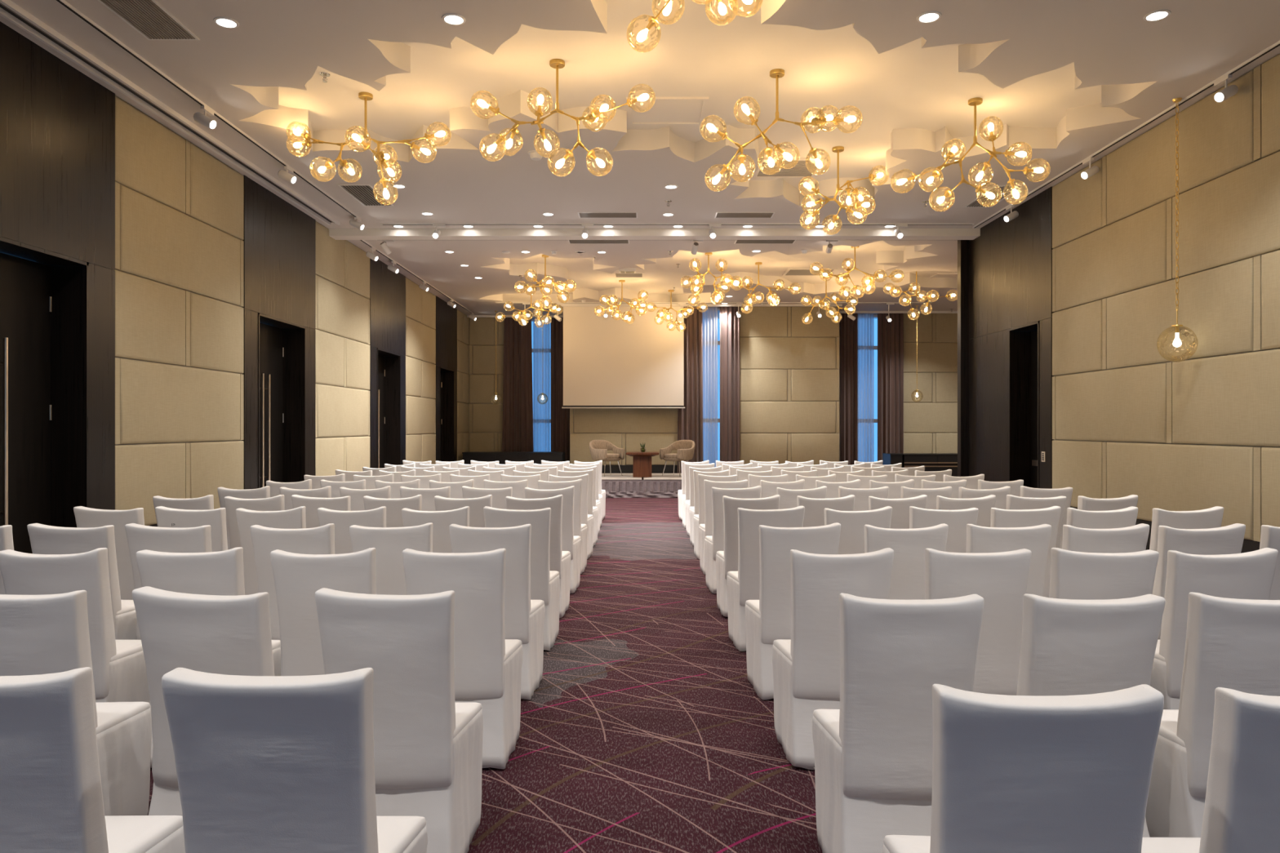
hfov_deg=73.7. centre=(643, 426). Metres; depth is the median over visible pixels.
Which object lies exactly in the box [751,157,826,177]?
access panel
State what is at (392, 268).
track spotlight
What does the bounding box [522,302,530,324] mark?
track spotlight
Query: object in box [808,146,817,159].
socket
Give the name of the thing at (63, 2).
track rail
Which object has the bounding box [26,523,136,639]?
banquet chair
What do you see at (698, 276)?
chandelier
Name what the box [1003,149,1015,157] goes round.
socket
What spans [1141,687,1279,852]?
banquet chair
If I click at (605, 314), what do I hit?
track spotlight
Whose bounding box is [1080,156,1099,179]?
track spotlight
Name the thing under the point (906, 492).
banquet chair
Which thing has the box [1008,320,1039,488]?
door
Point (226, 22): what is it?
recessed light
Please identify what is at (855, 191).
socket
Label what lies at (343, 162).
socket
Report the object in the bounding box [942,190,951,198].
socket
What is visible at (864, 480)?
banquet chair
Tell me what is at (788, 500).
banquet chair
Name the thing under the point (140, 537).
banquet chair
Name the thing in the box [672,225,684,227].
recessed light
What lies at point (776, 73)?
chandelier
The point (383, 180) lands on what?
socket
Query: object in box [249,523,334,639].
banquet chair
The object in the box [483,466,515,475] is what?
banquet chair
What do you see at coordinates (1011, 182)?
socket
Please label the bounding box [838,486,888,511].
banquet chair
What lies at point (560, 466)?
banquet chair
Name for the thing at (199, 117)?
track spotlight
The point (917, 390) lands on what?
pendant lamp
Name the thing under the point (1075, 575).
banquet chair
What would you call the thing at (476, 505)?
banquet chair
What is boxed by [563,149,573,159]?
socket
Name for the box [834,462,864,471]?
banquet chair
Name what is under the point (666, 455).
seat cushion
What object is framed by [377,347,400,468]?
door
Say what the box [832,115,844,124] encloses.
socket
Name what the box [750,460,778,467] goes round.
banquet chair
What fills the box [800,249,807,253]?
smoke detector
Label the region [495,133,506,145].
socket
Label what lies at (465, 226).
recessed light
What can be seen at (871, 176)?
socket
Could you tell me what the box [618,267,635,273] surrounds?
projector
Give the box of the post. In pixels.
[957,240,968,476]
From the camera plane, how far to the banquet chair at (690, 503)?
11.59 m
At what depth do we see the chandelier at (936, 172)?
8.52 m
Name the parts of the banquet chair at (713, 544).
seat, backrest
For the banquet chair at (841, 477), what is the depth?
10.56 m
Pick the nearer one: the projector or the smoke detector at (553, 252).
the smoke detector at (553, 252)
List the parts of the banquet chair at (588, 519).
backrest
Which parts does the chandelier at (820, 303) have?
globe, globe, globe, globe, stem, globe, globe, globe, globe, globe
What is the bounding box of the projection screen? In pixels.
[560,303,686,408]
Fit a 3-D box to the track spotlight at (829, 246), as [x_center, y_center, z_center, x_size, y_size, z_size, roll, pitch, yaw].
[3.018,-2.897,13.696,0.183,0.210,0.208,0,0,0]
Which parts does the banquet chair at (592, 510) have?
backrest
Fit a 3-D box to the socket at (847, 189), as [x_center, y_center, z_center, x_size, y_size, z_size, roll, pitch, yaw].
[2.407,-2.768,10.037,0.076,0.112,0.074,0,30,17]
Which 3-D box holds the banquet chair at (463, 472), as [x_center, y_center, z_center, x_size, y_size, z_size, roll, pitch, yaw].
[-2.499,1.014,11.748,0.509,0.959,0.436,0,0,0]
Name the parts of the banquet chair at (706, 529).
seat, backrest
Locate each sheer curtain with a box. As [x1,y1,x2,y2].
[533,318,550,451]
[702,306,717,467]
[857,314,874,462]
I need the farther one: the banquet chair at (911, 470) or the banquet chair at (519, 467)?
the banquet chair at (519, 467)
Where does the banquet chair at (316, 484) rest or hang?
on the floor
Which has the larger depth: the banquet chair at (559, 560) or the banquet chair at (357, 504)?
the banquet chair at (357, 504)
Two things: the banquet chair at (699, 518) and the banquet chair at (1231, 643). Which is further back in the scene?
the banquet chair at (699, 518)
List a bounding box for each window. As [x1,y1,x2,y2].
[717,308,719,422]
[873,315,877,422]
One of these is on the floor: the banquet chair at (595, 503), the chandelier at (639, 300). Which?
the banquet chair at (595, 503)
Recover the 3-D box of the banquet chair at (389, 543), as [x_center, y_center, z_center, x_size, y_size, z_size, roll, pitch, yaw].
[-1.389,1.013,4.874,0.509,0.962,0.434,0,0,0]
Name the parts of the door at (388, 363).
handle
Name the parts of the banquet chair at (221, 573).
backrest, seat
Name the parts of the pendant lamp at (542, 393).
globe, chain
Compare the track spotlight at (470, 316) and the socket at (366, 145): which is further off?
the track spotlight at (470, 316)
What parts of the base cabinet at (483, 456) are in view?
door, door, door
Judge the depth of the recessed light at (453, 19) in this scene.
6.32 m
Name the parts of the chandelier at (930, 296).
globe, globe, globe, globe, globe, stem, globe, globe, globe, globe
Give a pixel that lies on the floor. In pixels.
(644, 728)
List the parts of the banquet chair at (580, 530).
backrest, seat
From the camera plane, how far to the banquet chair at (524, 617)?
4.71 m
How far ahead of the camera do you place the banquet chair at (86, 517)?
5.69 m
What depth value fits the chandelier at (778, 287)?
16.89 m
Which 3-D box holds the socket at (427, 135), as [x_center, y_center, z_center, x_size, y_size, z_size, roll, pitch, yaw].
[-2.110,-2.854,8.390,0.112,0.074,0.076,-16,2,-9]
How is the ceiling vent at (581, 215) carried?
in the ceiling
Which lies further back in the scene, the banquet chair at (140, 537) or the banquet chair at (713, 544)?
the banquet chair at (713, 544)
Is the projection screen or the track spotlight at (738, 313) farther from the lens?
the projection screen
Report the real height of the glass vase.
0.220 m
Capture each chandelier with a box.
[285,92,451,204]
[470,58,655,176]
[495,291,563,327]
[514,254,576,308]
[594,280,648,324]
[626,0,762,52]
[646,289,707,331]
[680,252,742,306]
[699,68,862,191]
[730,262,800,313]
[798,146,888,235]
[800,275,857,324]
[809,245,904,299]
[883,271,957,319]
[890,97,1050,211]
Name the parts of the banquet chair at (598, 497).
backrest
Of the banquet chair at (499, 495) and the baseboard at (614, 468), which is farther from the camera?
the baseboard at (614, 468)
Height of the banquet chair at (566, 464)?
0.959 m
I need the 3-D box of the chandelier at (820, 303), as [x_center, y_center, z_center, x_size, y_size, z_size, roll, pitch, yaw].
[3.991,-2.719,18.547,1.384,1.052,0.778,0,0,-9]
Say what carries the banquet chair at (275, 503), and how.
on the floor
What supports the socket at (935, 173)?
attached to the chandelier at (936, 172)
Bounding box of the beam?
[328,228,980,239]
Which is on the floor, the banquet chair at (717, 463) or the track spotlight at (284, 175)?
the banquet chair at (717, 463)
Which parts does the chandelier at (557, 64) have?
bulb, globe, bulb, globe, bulb, globe, globe, bulb, globe, bulb, stem, bulb, globe, globe, globe, bulb, globe, bulb, arm, globe, bulb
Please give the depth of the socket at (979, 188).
8.38 m
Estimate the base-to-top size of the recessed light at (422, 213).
0.008 m
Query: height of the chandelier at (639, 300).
0.933 m
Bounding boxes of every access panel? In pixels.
[626,97,708,124]
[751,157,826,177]
[929,273,957,279]
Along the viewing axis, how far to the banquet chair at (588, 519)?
9.63 m
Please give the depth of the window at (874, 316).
22.73 m
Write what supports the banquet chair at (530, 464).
on the floor
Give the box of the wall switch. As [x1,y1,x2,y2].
[1041,451,1045,462]
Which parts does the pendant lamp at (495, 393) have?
globe, chain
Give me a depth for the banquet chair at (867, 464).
13.49 m
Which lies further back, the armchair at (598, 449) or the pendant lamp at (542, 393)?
the pendant lamp at (542, 393)
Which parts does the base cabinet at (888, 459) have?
door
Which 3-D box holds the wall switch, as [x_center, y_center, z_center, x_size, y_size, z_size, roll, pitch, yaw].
[5.117,0.387,10.929,0.016,0.130,0.090,0,0,0]
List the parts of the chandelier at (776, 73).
bulb, globe, bulb, globe, globe, bulb, bulb, globe, globe, bulb, stem, globe, bulb, arm, globe, globe, bulb, globe, bulb, globe, bulb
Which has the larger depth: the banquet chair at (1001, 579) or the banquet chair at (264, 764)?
the banquet chair at (1001, 579)
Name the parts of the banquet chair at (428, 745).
backrest, seat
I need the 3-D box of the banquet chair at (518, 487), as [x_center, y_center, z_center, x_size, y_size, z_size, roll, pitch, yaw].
[-1.399,1.016,8.814,0.507,0.955,0.434,0,0,-1]
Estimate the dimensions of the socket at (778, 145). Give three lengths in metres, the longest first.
0.112 x 0.076 x 0.074 m
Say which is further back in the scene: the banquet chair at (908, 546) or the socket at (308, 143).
the socket at (308, 143)
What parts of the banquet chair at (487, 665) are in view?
backrest, seat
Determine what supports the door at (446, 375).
in the wall at (184, 251)
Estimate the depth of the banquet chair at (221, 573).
3.73 m
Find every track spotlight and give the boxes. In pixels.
[193,105,216,128]
[277,165,296,183]
[349,217,364,230]
[365,247,377,261]
[380,240,394,254]
[387,261,399,273]
[418,281,428,291]
[432,224,445,238]
[447,299,455,307]
[468,313,476,320]
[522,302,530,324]
[553,302,563,321]
[581,224,593,238]
[603,302,611,317]
[678,302,685,316]
[691,240,702,254]
[708,224,721,238]
[736,302,742,317]
[816,303,822,317]
[826,240,837,253]
[847,302,856,320]
[885,302,893,321]
[893,224,907,238]
[1004,204,1018,222]
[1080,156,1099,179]
[1213,74,1238,102]
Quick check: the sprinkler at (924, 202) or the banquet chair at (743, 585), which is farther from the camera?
the sprinkler at (924, 202)
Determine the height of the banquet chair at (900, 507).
0.959 m
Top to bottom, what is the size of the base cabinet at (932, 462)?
0.806 m
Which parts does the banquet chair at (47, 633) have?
backrest, seat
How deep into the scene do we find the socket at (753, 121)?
7.59 m
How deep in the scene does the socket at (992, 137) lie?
8.61 m
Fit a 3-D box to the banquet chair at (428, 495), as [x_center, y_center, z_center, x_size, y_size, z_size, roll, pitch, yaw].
[-1.963,1.016,7.836,0.507,0.955,0.434,0,0,0]
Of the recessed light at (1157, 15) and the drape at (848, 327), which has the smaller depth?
the recessed light at (1157, 15)
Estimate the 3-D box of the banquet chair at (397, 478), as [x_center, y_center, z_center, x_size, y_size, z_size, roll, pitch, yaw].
[-3.059,1.015,10.770,0.510,0.958,0.434,0,0,1]
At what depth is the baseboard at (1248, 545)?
7.30 m
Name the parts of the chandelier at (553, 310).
globe, globe, globe, globe, globe, globe, globe, globe, globe, globe, globe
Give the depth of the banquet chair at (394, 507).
6.66 m
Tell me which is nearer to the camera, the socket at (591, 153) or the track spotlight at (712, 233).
the socket at (591, 153)
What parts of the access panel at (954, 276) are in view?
panel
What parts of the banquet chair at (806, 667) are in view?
seat, backrest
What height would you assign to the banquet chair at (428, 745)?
0.959 m
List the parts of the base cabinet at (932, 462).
handle rail, handle rail, drawer, drawer, handle rail, drawer, drawer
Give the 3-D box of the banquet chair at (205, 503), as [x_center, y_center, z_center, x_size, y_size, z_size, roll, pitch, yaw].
[-3.608,1.015,6.858,0.510,0.958,0.434,0,0,-1]
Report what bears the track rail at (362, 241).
attached to the ceiling
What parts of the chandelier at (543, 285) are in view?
globe, globe, globe, stem, globe, globe, globe, globe, globe, globe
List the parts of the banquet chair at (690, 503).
backrest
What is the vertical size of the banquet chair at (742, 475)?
0.959 m
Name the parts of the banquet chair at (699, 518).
backrest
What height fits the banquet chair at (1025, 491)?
0.959 m
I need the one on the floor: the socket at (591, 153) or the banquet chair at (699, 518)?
the banquet chair at (699, 518)
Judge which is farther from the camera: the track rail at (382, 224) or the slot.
the track rail at (382, 224)
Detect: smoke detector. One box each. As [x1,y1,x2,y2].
[528,150,544,160]
[551,250,557,254]
[574,250,585,253]
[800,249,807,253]
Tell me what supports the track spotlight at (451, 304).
attached to the track rail at (362, 241)
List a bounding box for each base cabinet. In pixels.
[462,451,564,464]
[882,453,902,467]
[897,453,957,476]
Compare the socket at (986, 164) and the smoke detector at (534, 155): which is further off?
the smoke detector at (534, 155)
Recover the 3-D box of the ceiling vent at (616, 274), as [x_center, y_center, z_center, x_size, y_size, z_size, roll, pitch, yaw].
[-0.316,-3.235,18.207,0.661,0.020,0.556,0,0,0]
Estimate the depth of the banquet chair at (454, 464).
13.49 m
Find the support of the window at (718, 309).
in the wall at (789, 368)
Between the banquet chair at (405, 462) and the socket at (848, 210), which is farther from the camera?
the banquet chair at (405, 462)
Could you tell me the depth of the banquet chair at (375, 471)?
11.54 m
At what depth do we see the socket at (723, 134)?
7.65 m
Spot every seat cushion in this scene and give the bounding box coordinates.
[607,453,620,457]
[664,453,677,457]
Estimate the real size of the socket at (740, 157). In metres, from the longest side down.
0.112 x 0.076 x 0.074 m
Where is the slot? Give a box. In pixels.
[0,0,340,225]
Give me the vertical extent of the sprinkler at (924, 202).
0.069 m
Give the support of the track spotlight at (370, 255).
attached to the track rail at (362, 241)
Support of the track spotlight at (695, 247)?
attached to the track rail
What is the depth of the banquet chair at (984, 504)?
6.65 m
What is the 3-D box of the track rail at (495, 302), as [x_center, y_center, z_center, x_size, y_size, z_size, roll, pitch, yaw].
[1.700,-3.008,20.750,10.600,0.024,0.036,0,0,0]
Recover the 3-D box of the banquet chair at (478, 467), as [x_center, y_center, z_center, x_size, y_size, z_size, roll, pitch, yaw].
[-2.509,1.016,12.726,0.507,0.955,0.434,0,0,-1]
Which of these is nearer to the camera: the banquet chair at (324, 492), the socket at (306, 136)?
the banquet chair at (324, 492)
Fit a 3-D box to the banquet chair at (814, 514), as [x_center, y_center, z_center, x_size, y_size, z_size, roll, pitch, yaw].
[1.426,1.015,6.858,0.510,0.958,0.434,0,0,0]
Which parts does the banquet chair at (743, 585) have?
seat, backrest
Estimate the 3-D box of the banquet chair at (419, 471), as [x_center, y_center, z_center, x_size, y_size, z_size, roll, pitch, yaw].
[-3.060,1.015,11.748,0.510,0.959,0.437,0,0,0]
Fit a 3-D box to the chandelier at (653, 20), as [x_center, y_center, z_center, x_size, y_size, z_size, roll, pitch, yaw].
[0.350,-2.922,5.948,0.934,0.702,0.446,0,0,0]
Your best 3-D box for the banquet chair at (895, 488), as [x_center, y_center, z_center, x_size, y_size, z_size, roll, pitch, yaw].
[2.507,1.015,8.814,0.510,0.958,0.434,0,0,-1]
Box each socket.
[300,133,310,140]
[301,139,311,146]
[324,161,332,168]
[339,160,349,168]
[360,140,370,150]
[378,158,388,168]
[379,177,387,188]
[409,141,420,150]
[423,133,435,140]
[488,106,500,115]
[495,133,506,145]
[510,128,519,138]
[534,104,543,116]
[537,128,546,139]
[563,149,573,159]
[587,113,595,122]
[587,150,597,159]
[591,109,600,117]
[625,97,638,106]
[645,15,658,30]
[716,129,727,140]
[719,164,728,174]
[737,155,746,164]
[748,113,758,125]
[764,147,773,158]
[773,143,783,153]
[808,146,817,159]
[810,117,818,125]
[810,187,819,195]
[811,208,819,217]
[814,198,823,204]
[818,115,827,124]
[831,214,839,222]
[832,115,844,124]
[844,187,851,195]
[845,206,854,213]
[852,187,859,195]
[854,202,862,208]
[868,173,877,180]
[906,173,917,181]
[931,170,939,178]
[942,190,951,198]
[946,151,953,159]
[975,185,986,193]
[981,160,991,171]
[988,130,995,141]
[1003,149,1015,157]
[1007,177,1015,189]
[1022,166,1034,173]
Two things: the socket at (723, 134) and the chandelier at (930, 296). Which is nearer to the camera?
the socket at (723, 134)
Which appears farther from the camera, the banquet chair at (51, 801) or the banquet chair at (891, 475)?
the banquet chair at (891, 475)
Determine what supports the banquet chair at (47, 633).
on the floor
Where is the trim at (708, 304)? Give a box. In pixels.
[466,303,957,317]
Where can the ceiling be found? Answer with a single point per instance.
(1066, 80)
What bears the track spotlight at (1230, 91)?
attached to the track rail at (1277, 44)
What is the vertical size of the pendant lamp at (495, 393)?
2.438 m
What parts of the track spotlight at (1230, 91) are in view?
stem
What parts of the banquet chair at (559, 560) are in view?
backrest, seat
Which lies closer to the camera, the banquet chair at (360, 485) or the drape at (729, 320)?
the banquet chair at (360, 485)
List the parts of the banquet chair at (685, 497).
backrest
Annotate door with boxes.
[0,236,88,553]
[257,312,306,488]
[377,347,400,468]
[440,366,453,462]
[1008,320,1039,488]
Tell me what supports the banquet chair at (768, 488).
on the floor
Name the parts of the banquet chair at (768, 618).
seat, backrest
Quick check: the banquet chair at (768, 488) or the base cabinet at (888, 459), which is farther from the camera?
the base cabinet at (888, 459)
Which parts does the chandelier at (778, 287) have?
globe, globe, globe, globe, globe, globe, globe, globe, globe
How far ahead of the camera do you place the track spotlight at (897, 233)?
12.66 m
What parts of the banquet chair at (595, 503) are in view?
backrest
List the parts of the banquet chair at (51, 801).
backrest, seat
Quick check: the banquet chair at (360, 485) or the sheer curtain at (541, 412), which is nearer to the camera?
the banquet chair at (360, 485)
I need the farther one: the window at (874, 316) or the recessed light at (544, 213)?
the window at (874, 316)
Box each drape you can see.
[502,317,533,451]
[550,317,569,467]
[677,306,703,473]
[720,306,739,462]
[840,313,857,465]
[877,313,903,461]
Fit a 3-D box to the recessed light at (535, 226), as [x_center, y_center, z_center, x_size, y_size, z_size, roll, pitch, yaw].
[-1.591,-3.016,12.857,0.176,0.008,0.176,0,0,0]
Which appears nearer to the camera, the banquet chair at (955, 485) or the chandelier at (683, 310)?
the banquet chair at (955, 485)
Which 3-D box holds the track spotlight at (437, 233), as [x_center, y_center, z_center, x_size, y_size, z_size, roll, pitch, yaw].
[-3.041,-2.890,12.683,0.180,0.223,0.208,0,0,0]
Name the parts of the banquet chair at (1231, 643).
seat, backrest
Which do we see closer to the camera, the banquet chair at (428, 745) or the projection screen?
the banquet chair at (428, 745)
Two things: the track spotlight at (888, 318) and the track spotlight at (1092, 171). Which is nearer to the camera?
the track spotlight at (1092, 171)
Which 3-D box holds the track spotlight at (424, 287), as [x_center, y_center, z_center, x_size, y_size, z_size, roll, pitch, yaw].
[-4.553,-2.897,17.693,0.208,0.210,0.192,0,0,0]
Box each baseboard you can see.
[601,465,677,473]
[1070,506,1260,553]
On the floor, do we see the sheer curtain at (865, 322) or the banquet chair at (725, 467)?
the banquet chair at (725, 467)
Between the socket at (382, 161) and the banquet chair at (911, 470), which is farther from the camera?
the banquet chair at (911, 470)
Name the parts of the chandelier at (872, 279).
globe, globe, globe, globe, globe, globe, globe, globe, globe, globe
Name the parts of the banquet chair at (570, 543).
backrest, seat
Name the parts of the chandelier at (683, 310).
globe, globe, globe, globe, stem, globe, globe, globe, globe, globe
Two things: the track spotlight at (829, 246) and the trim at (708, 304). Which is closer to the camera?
the track spotlight at (829, 246)
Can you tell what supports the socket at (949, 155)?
attached to the chandelier at (936, 172)
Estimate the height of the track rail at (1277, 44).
0.024 m
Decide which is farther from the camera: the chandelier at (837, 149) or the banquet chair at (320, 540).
the chandelier at (837, 149)
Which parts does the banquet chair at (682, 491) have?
backrest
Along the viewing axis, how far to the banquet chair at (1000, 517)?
5.68 m
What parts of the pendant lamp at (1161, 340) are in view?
bulb, globe, chain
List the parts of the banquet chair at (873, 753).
seat, backrest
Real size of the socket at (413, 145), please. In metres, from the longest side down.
0.112 x 0.076 x 0.074 m
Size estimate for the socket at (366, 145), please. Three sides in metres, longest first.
0.112 x 0.076 x 0.074 m
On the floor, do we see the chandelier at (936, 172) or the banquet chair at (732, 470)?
the banquet chair at (732, 470)
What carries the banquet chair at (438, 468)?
on the floor
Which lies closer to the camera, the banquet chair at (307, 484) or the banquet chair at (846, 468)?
the banquet chair at (307, 484)
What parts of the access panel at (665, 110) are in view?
panel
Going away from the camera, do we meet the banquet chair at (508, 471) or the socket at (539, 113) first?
the socket at (539, 113)
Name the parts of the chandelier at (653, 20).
bulb, globe, arm, bulb, globe, globe, globe, bulb, globe, bulb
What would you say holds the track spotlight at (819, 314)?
attached to the track rail at (495, 302)
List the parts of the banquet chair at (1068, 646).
backrest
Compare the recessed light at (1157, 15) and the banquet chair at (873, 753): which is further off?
the recessed light at (1157, 15)
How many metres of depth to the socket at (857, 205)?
9.73 m
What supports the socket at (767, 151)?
attached to the chandelier at (776, 73)
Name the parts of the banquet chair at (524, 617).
backrest, seat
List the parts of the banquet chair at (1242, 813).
seat, backrest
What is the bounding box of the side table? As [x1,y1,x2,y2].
[626,452,658,477]
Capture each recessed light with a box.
[213,16,239,28]
[391,183,406,188]
[392,225,404,227]
[421,212,433,215]
[441,13,466,25]
[444,250,454,253]
[462,225,474,227]
[520,250,530,253]
[532,225,543,227]
[542,212,554,215]
[602,225,613,227]
[662,213,674,216]
[663,184,678,188]
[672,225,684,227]
[742,225,753,227]
[751,249,761,252]
[883,225,894,227]
[916,10,941,22]
[1142,8,1170,21]
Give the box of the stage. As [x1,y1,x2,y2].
[601,473,681,497]
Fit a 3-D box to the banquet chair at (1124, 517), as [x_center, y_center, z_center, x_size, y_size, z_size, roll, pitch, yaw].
[3.067,1.015,5.880,0.510,0.958,0.434,0,0,0]
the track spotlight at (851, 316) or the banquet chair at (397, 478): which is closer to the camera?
the banquet chair at (397, 478)
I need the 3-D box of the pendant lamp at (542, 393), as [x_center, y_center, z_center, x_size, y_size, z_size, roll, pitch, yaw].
[-2.645,-1.800,22.302,0.280,2.440,0.272,0,0,0]
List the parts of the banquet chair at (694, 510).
backrest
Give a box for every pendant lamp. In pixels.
[490,311,501,404]
[537,311,547,404]
[911,305,923,402]
[1156,97,1197,362]
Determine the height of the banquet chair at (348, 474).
0.959 m
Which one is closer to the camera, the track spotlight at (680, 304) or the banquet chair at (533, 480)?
the banquet chair at (533, 480)
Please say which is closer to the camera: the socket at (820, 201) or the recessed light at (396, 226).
the socket at (820, 201)
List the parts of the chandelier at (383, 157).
bulb, bulb, globe, globe, bulb, globe, globe, bulb, bulb, globe, stem, arm, globe, globe, bulb, bulb, globe, bulb, globe, bulb, globe, bulb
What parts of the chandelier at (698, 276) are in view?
globe, globe, globe, globe, globe, stem, globe, globe, globe, globe, globe, globe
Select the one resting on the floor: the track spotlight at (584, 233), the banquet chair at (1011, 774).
the banquet chair at (1011, 774)
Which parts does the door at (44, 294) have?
handle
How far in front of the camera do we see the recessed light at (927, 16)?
6.28 m
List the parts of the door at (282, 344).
handle, handle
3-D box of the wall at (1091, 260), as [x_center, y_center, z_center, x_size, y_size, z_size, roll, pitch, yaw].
[7.562,-0.910,4.625,4.875,4.820,17.650,0,0,0]
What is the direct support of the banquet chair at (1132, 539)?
on the floor
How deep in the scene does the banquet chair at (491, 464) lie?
13.49 m
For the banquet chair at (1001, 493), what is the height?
0.958 m
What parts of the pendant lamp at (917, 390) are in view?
globe, chain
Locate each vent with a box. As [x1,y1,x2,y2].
[97,0,199,39]
[337,184,393,205]
[568,240,629,244]
[577,212,637,217]
[613,271,644,277]
[620,271,634,273]
[714,212,774,217]
[733,240,795,244]
[782,268,837,275]
[964,185,1022,207]
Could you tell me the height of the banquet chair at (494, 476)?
0.959 m
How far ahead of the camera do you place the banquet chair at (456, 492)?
8.61 m
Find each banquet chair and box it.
[0,524,13,594]
[0,547,150,702]
[0,590,151,816]
[0,666,185,852]
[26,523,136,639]
[73,506,144,599]
[124,523,212,639]
[132,586,274,816]
[136,546,280,768]
[152,494,213,527]
[155,506,227,551]
[161,667,427,852]
[217,485,270,550]
[224,494,284,549]
[235,506,306,595]
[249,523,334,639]
[266,479,311,497]
[270,547,376,675]
[279,485,331,510]
[291,494,350,528]
[303,473,345,488]
[315,587,483,852]
[317,506,386,554]
[320,480,365,497]
[335,469,372,481]
[339,485,391,511]
[349,522,432,595]
[352,473,394,489]
[362,466,395,475]
[363,494,422,527]
[374,479,420,498]
[378,469,415,482]
[384,462,415,471]
[400,466,435,475]
[400,473,441,488]
[400,486,450,511]
[401,506,469,552]
[402,460,431,467]
[402,548,522,769]
[419,462,450,471]
[422,470,459,482]
[429,479,474,498]
[434,494,492,527]
[435,460,464,468]
[442,466,475,475]
[448,524,545,699]
[449,474,489,488]
[457,462,488,471]
[462,485,512,509]
[467,469,504,481]
[470,460,498,468]
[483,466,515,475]
[483,480,528,498]
[483,506,559,650]
[494,462,525,471]
[500,474,540,489]
[505,460,533,466]
[505,494,570,617]
[512,469,549,481]
[524,466,557,481]
[524,485,581,593]
[533,462,564,471]
[537,479,587,573]
[541,460,569,471]
[548,474,593,559]
[557,469,598,546]
[564,466,600,535]
[568,462,602,526]
[573,460,605,520]
[677,460,709,519]
[681,462,715,528]
[684,466,721,536]
[688,469,728,546]
[693,474,737,559]
[698,480,747,574]
[704,485,761,593]
[715,460,743,471]
[715,494,780,617]
[722,462,752,475]
[726,506,804,651]
[728,466,762,475]
[736,469,772,488]
[745,522,840,700]
[748,474,788,488]
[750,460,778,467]
[757,462,788,471]
[760,479,804,497]
[770,466,804,475]
[772,547,893,769]
[776,485,826,509]
[781,470,817,482]
[785,460,813,467]
[795,474,835,489]
[796,462,827,471]
[796,494,854,527]
[810,466,844,476]
[812,593,984,852]
[815,479,860,498]
[819,460,848,468]
[824,506,892,554]
[827,469,864,482]
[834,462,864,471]
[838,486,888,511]
[846,474,887,488]
[850,466,884,475]
[853,460,883,467]
[864,523,948,599]
[868,494,927,528]
[869,479,914,498]
[871,462,902,471]
[871,469,908,482]
[882,684,1164,852]
[891,465,924,475]
[894,474,935,488]
[901,486,951,509]
[909,506,978,552]
[915,469,951,481]
[920,480,966,498]
[924,548,1031,695]
[936,494,995,527]
[942,474,984,489]
[959,485,1010,509]
[966,524,1051,596]
[977,480,1023,497]
[990,506,1061,597]
[1006,494,1066,548]
[1016,594,1165,837]
[1020,485,1072,548]
[1048,547,1159,599]
[1062,523,1149,553]
[1066,506,1137,528]
[1077,494,1137,511]
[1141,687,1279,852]
[1145,592,1279,837]
[1149,506,1223,594]
[1150,547,1278,710]
[1152,523,1245,639]
[1259,524,1279,599]
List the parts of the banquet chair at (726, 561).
seat, backrest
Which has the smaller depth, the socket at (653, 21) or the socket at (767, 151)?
the socket at (653, 21)
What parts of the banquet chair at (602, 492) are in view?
backrest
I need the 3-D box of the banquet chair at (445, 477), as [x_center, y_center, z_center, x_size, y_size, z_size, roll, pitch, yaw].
[-2.516,1.016,10.770,0.507,0.955,0.434,0,0,-1]
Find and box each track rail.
[55,0,361,219]
[360,240,472,313]
[381,222,973,225]
[495,302,932,303]
[973,40,1279,228]
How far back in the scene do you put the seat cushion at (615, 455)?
18.83 m
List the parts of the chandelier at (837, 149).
bulb, bulb, globe, globe, bulb, globe, bulb, globe, stem, globe, bulb, globe, bulb, globe, globe, bulb, globe, bulb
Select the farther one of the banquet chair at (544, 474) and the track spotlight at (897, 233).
the track spotlight at (897, 233)
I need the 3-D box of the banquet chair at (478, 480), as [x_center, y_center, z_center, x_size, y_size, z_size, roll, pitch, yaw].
[-1.955,1.016,9.792,0.507,0.955,0.434,0,0,1]
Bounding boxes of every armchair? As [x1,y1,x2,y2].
[589,440,624,476]
[659,440,695,476]
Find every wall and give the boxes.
[0,21,469,525]
[468,306,957,465]
[968,53,1279,542]
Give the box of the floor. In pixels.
[147,497,822,852]
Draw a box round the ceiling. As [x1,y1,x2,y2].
[0,0,1279,318]
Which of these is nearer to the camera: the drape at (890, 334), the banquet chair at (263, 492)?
the banquet chair at (263, 492)
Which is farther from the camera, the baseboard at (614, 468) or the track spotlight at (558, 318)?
the baseboard at (614, 468)
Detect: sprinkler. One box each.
[319,72,330,82]
[664,200,671,206]
[921,200,928,207]
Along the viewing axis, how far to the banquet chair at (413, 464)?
12.52 m
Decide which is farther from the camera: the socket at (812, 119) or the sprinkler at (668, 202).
the sprinkler at (668, 202)
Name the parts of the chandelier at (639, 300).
globe, globe, globe, globe, globe, stem, globe, globe, globe, globe, globe, globe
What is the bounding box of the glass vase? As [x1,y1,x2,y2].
[640,442,645,452]
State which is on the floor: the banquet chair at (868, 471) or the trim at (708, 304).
the banquet chair at (868, 471)
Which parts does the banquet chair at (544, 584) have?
backrest, seat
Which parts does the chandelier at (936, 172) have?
bulb, globe, bulb, globe, bulb, globe, globe, bulb, stem, bulb, globe, globe, bulb, bulb, globe, globe, bulb, globe, bulb, globe, bulb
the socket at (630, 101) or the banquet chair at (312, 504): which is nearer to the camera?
the banquet chair at (312, 504)
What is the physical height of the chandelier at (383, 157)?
1.108 m

